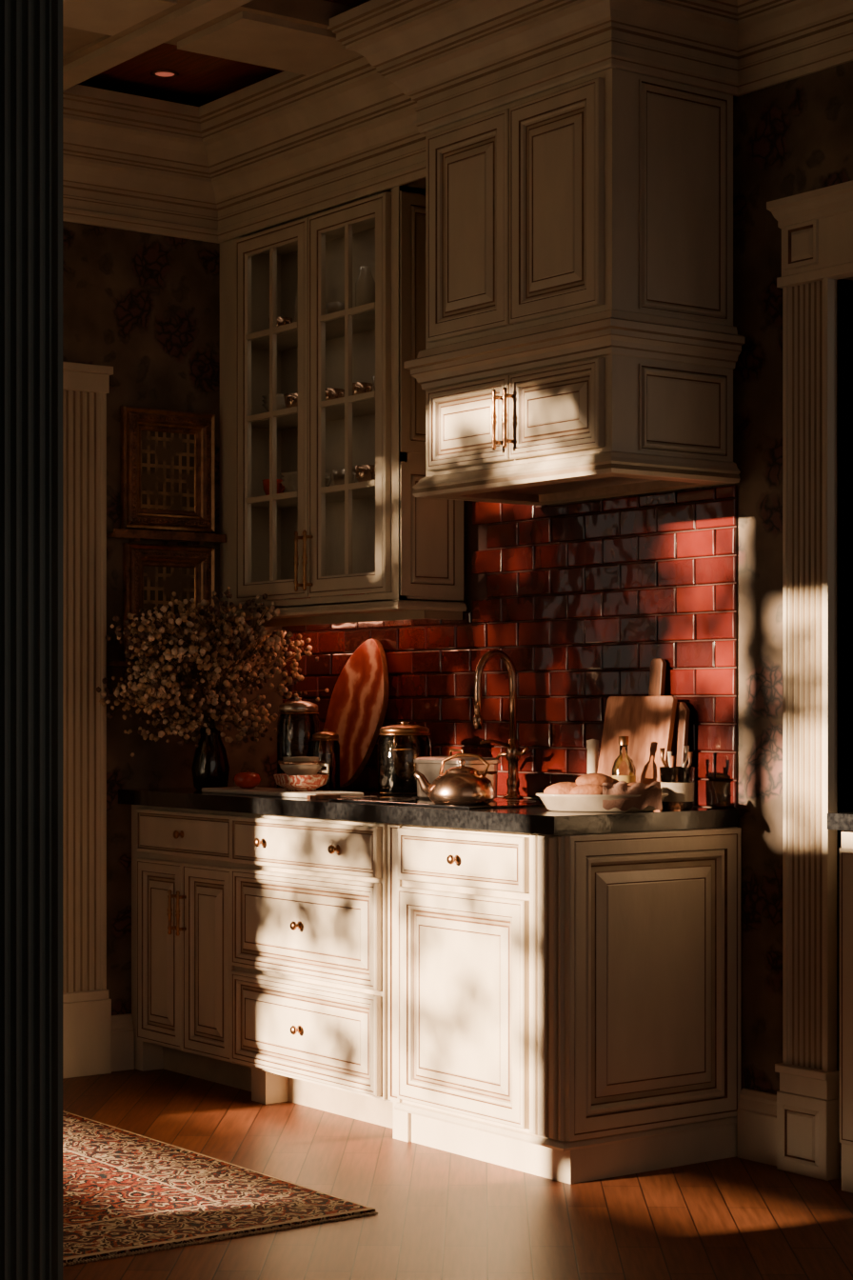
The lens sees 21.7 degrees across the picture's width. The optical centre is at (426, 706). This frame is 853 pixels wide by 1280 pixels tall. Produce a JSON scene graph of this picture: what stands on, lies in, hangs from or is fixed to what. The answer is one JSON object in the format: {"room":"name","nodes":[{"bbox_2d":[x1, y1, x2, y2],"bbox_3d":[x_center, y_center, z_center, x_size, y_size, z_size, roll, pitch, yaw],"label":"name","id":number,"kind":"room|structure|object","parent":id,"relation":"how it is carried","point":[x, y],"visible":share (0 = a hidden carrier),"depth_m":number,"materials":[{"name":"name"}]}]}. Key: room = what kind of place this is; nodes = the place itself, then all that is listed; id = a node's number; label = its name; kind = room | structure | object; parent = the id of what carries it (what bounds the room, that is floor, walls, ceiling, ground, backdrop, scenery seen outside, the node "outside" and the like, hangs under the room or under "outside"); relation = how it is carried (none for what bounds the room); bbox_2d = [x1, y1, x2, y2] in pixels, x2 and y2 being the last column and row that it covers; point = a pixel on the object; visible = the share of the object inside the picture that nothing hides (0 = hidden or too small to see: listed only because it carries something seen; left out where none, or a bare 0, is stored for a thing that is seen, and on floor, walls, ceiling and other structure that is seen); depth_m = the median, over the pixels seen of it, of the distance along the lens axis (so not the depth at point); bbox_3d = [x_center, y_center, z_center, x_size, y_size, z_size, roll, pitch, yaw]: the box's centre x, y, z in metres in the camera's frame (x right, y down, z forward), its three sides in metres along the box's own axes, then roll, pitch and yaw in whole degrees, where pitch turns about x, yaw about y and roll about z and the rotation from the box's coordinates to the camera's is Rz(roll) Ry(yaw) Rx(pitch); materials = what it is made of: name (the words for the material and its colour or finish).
{"room":"kitchen","nodes":[
{"label":"kitchen","id":0,"kind":"room"},
{"bbox_2d":[62,220,283,1015],"bbox_3d":[-2.158,-0.404,6.507,4.050,3.180,0.150,0,0,-37],"label":"wall","id":1,"kind":"structure","parent":0,"point":[146,307],"depth_m":7.31,"materials":[{"name":"paint"}]},
{"bbox_2d":[62,361,113,1079],"bbox_3d":[-1.231,0.043,7.067,0.505,2.285,0.055,0,0,-37],"label":"door frame","id":2,"kind":"structure","parent":1,"relation":"attached to","point":[87,1005],"depth_m":7.16,"materials":[{"name":"beige paint"}]},
{"bbox_2d":[111,1013,134,1071],"bbox_3d":[-1.002,1.096,7.257,0.096,0.180,0.022,0,0,-37],"label":"baseboard","id":3,"kind":"structure","parent":1,"relation":"attached to","point":[122,1025],"depth_m":7.25,"materials":[{"name":"beige paint"}]},
{"bbox_2d":[106,528,226,666],"bbox_3d":[-0.855,-0.354,7.345,0.420,0.444,0.054,0,0,-37],"label":"ledge","id":4,"kind":"object","parent":1,"relation":"attached to","point":[134,535],"visible":0.87,"depth_m":7.30,"materials":[{"name":"brown wood"}]},
{"bbox_2d":[120,405,215,533],"bbox_3d":[-0.849,-0.779,7.358,0.345,0.400,0.040,0,0,-37],"label":"framed painting","id":5,"kind":"object","parent":4,"relation":"on","point":[168,457],"visible":1,"depth_m":7.36,"materials":[{"name":"brown wood"}]},
{"bbox_2d":[122,542,215,659],"bbox_3d":[-0.845,-0.346,7.361,0.335,0.375,0.040,0,0,-37],"label":"framed painting","id":6,"kind":"object","parent":4,"relation":"on","point":[151,572],"visible":0.62,"depth_m":7.35,"materials":[{"name":"brown wood"}]},
{"bbox_2d":[77,0,370,106],"bbox_3d":[0.293,-2.064,2.909,6.400,0.140,8.850,0,0,-37],"label":"ceiling","id":7,"kind":"structure","parent":0,"point":[203,79],"depth_m":7.04,"materials":[{"name":"brown wood"}]},
{"bbox_2d":[150,69,179,78],"bbox_3d":[-0.825,-1.991,7.008,0.090,0.006,0.090,0,0,-37],"label":"recessed light","id":8,"kind":"object","parent":7,"relation":"in","point":[160,73],"visible":1,"depth_m":7.01,"materials":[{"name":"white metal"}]},
{"bbox_2d":[62,0,359,91],"bbox_3d":[-0.502,-1.949,5.214,2.570,0.089,3.900,0,0,-37],"label":"ceiling beams","id":9,"kind":"structure","parent":7,"relation":"attached to","point":[99,35],"depth_m":6.31,"materials":[{"name":"brown wood"}]},
{"bbox_2d":[62,1068,852,1279],"bbox_3d":[0.040,1.236,3.250,6.400,0.100,9.700,0,0,-37],"label":"floor","id":10,"kind":"structure","parent":0,"point":[442,1214],"depth_m":5.22,"materials":[{"name":"brown wood"}]},
{"bbox_2d":[62,1110,378,1266],"bbox_3d":[-1.328,1.179,5.505,1.590,0.011,1.948,0,0,-37],"label":"rug","id":11,"kind":"object","parent":10,"relation":"on","point":[125,1192],"visible":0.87,"depth_m":5.30,"materials":[{"name":"fabric"}]},
{"bbox_2d":[131,804,741,1184],"bbox_3d":[-0.094,0.752,6.562,0.666,0.868,2.219,0,0,-37],"label":"base cabinet","id":12,"kind":"object","parent":10,"relation":"on","point":[567,1009],"visible":1,"depth_m":5.87,"materials":[{"name":"beige paint"}]},
{"bbox_2d":[118,785,739,835],"bbox_3d":[-0.092,0.294,6.561,0.632,0.048,2.220,0,0,-37],"label":"countertop","id":13,"kind":"structure","parent":12,"relation":"on","point":[536,820],"depth_m":5.86,"materials":[{"name":"black stone"}]},
{"bbox_2d":[96,586,328,790],"bbox_3d":[-0.698,-0.060,7.176,0.779,0.659,0.391,0,0,-37],"label":"flower bouquet","id":14,"kind":"object","parent":13,"relation":"on","point":[210,767],"visible":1,"depth_m":7.12,"materials":[{"name":"beige plant"}]},
{"bbox_2d":[201,786,363,798],"bbox_3d":[-0.447,0.263,6.811,0.180,0.014,0.620,0,0,-38],"label":"cutting board","id":15,"kind":"object","parent":13,"relation":"on","point":[267,791],"visible":0.82,"depth_m":6.74,"materials":[{"name":"brown wood"}]},
{"bbox_2d":[233,770,260,788],"bbox_3d":[-0.558,0.227,6.928,0.088,0.057,0.088,0,0,-37],"label":"tomato","id":16,"kind":"object","parent":15,"relation":"on","point":[247,779],"visible":1,"depth_m":6.90,"materials":[{"name":"red plant"}]},
{"bbox_2d":[273,756,329,791],"bbox_3d":[-0.378,0.203,6.735,0.168,0.104,0.172,0,0,-37],"label":"patterned bowl","id":17,"kind":"object","parent":15,"relation":"on","point":[300,774],"visible":1,"depth_m":6.68,"materials":[{"name":"orange ceramic"}]},
{"bbox_2d":[277,697,319,788],"bbox_3d":[-0.406,0.119,7.041,0.136,0.300,0.136,0,0,-37],"label":"storage jar","id":18,"kind":"object","parent":13,"relation":"on","point":[286,747],"visible":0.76,"depth_m":6.99,"materials":[{"name":"clear glass"}]},
{"bbox_2d":[311,728,339,791],"bbox_3d":[-0.314,0.170,6.934,0.090,0.200,0.090,0,0,-37],"label":"storage jar","id":19,"kind":"object","parent":13,"relation":"on","point":[333,780],"visible":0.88,"depth_m":6.90,"materials":[{"name":"clear glass"}]},
{"bbox_2d":[306,794,377,799],"bbox_3d":[-0.247,0.264,6.506,0.220,0.012,0.026,0,0,-30],"label":"kitchen knife","id":20,"kind":"object","parent":13,"relation":"on","point":[310,797],"visible":0.9,"depth_m":6.47,"materials":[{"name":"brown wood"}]},
{"bbox_2d":[320,639,388,786],"bbox_3d":[-0.231,0.021,7.181,0.096,0.478,0.325,0,0,-37],"label":"serving board","id":21,"kind":"object","parent":13,"relation":"on","point":[358,704],"visible":0.78,"depth_m":7.15,"materials":[{"name":"red wood"}]},
{"bbox_2d":[378,721,431,797],"bbox_3d":[-0.066,0.157,6.667,0.160,0.225,0.160,0,0,-37],"label":"storage jar","id":22,"kind":"object","parent":13,"relation":"on","point":[397,768],"visible":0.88,"depth_m":6.60,"materials":[{"name":"clear glass"}]},
{"bbox_2d":[328,796,545,808],"bbox_3d":[0.072,0.266,6.237,0.390,0.007,0.660,0,0,-37],"label":"induction cooktop","id":23,"kind":"object","parent":13,"relation":"in","point":[394,800],"visible":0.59,"depth_m":6.12,"materials":[{"name":"black glass"}]},
{"bbox_2d":[413,752,495,804],"bbox_3d":[0.090,0.194,6.038,0.188,0.138,0.188,0,0,-37],"label":"tea kettle","id":24,"kind":"object","parent":23,"relation":"on","point":[461,785],"visible":1,"depth_m":5.98,"materials":[{"name":"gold metal"}]},
{"bbox_2d":[413,748,500,799],"bbox_3d":[0.086,0.192,6.335,0.150,0.142,0.288,0,0,-37],"label":"pot","id":25,"kind":"object","parent":23,"relation":"on","point":[430,767],"visible":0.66,"depth_m":6.28,"materials":[{"name":"metal"}]},
{"bbox_2d":[473,649,528,799],"bbox_3d":[0.227,0.051,6.461,0.144,0.436,0.166,0,0,22],"label":"gooseneck faucet","id":26,"kind":"object","parent":13,"relation":"on","point":[513,752],"visible":0.98,"depth_m":6.48,"materials":[{"name":"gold metal"}]},
{"bbox_2d":[586,739,599,773],"bbox_3d":[0.464,0.179,6.204,0.040,0.180,0.040,0,0,-37],"label":"salt mill","id":27,"kind":"object","parent":13,"relation":"on","point":[592,745],"visible":0.61,"depth_m":6.19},
{"bbox_2d":[536,772,668,812],"bbox_3d":[0.454,0.220,5.753,0.339,0.098,0.187,0,0,12],"label":"dish","id":28,"kind":"object","parent":13,"relation":"on","point":[591,792],"visible":1,"depth_m":5.70,"materials":[{"name":"ceramic"}]},
{"bbox_2d":[611,736,636,782],"bbox_3d":[0.529,0.174,5.973,0.065,0.191,0.065,0,0,-37],"label":"oil bottle","id":29,"kind":"object","parent":13,"relation":"on","point":[623,740],"visible":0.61,"depth_m":5.98,"materials":[{"name":"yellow glass"}]},
{"bbox_2d":[598,696,678,784],"bbox_3d":[0.570,0.120,6.084,0.069,0.298,0.270,0,0,-37],"label":"cutting board","id":30,"kind":"object","parent":13,"relation":"on","point":[648,722],"visible":0.67,"depth_m":6.07,"materials":[{"name":"brown wood"}]},
{"bbox_2d":[648,658,690,806],"bbox_3d":[0.621,0.068,6.078,0.050,0.399,0.260,0,0,-37],"label":"cutting board","id":31,"kind":"object","parent":13,"relation":"on","point":[658,666],"visible":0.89,"depth_m":6.00,"materials":[{"name":"brown wood"}]},
{"bbox_2d":[660,745,694,809],"bbox_3d":[0.661,0.187,5.871,0.092,0.165,0.092,0,0,-37],"label":"utensil holder","id":32,"kind":"object","parent":13,"relation":"on","point":[678,782],"visible":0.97,"depth_m":5.84,"materials":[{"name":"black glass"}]},
{"bbox_2d":[827,812,852,1193],"bbox_3d":[1.330,0.724,5.212,0.270,0.925,0.806,0,0,-37],"label":"sideboard","id":33,"kind":"object","parent":10,"relation":"on","point":[840,821],"visible":1,"depth_m":5.42,"materials":[{"name":"beige paint"}]},
{"bbox_2d":[340,60,852,1179],"bbox_3d":[2.462,-0.404,4.517,1.000,3.180,8.850,0,0,-37],"label":"wall","id":34,"kind":"structure","parent":0,"point":[795,136],"depth_m":5.80,"materials":[{"name":"paint"}]},
{"bbox_2d":[220,178,466,627],"bbox_3d":[-0.310,-1.100,7.131,0.302,1.668,1.047,0,0,-37],"label":"glass display cabinet","id":35,"kind":"object","parent":34,"relation":"attached to","point":[323,419],"visible":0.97,"depth_m":7.05,"materials":[{"name":"beige paint"}]},
{"bbox_2d":[62,0,852,243],"bbox_3d":[-0.885,-1.752,4.917,3.900,0.385,3.920,0,0,-37],"label":"trim","id":36,"kind":"structure","parent":34,"relation":"attached to","point":[284,147],"depth_m":6.53,"materials":[{"name":"white wood"}]},
{"bbox_2d":[281,484,738,808],"bbox_3d":[0.162,-0.242,6.764,0.017,1.023,2.199,0,0,-37],"label":"tile backsplash","id":37,"kind":"structure","parent":34,"relation":"attached to","point":[581,598],"depth_m":6.43,"materials":[{"name":"tile"}]},
{"bbox_2d":[403,68,744,505],"bbox_3d":[0.381,-1.121,6.049,0.482,1.065,0.878,0,0,-37],"label":"upper cabinet","id":38,"kind":"object","parent":34,"relation":"attached to","point":[583,343],"visible":1,"depth_m":5.80,"materials":[{"name":"beige paint"}]},
{"bbox_2d":[738,1088,777,1166],"bbox_3d":[0.875,1.096,5.799,0.022,0.180,0.160,0,0,-37],"label":"baseboard","id":39,"kind":"structure","parent":34,"relation":"attached to","point":[757,1110],"depth_m":5.80,"materials":[{"name":"beige paint"}]},
{"bbox_2d":[766,180,852,1180],"bbox_3d":[1.342,-0.057,5.258,0.216,2.485,1.286,0,0,-37],"label":"door frame","id":40,"kind":"structure","parent":34,"relation":"attached to","point":[816,226],"depth_m":5.63,"materials":[{"name":"beige paint"}]},
{"bbox_3d":[0.321,-0.404,3.291,3.900,3.180,0.130,0,0,-37],"label":"doorway","id":41,"kind":"structure","parent":0,"visible":0},
{"bbox_2d":[0,0,62,1279],"bbox_3d":[-0.524,-0.189,2.658,0.121,2.750,0.180,0,0,-37],"label":"fluted column","id":42,"kind":"structure","parent":41,"relation":"attached to","point":[30,30],"depth_m":2.61,"materials":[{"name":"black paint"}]}
]}

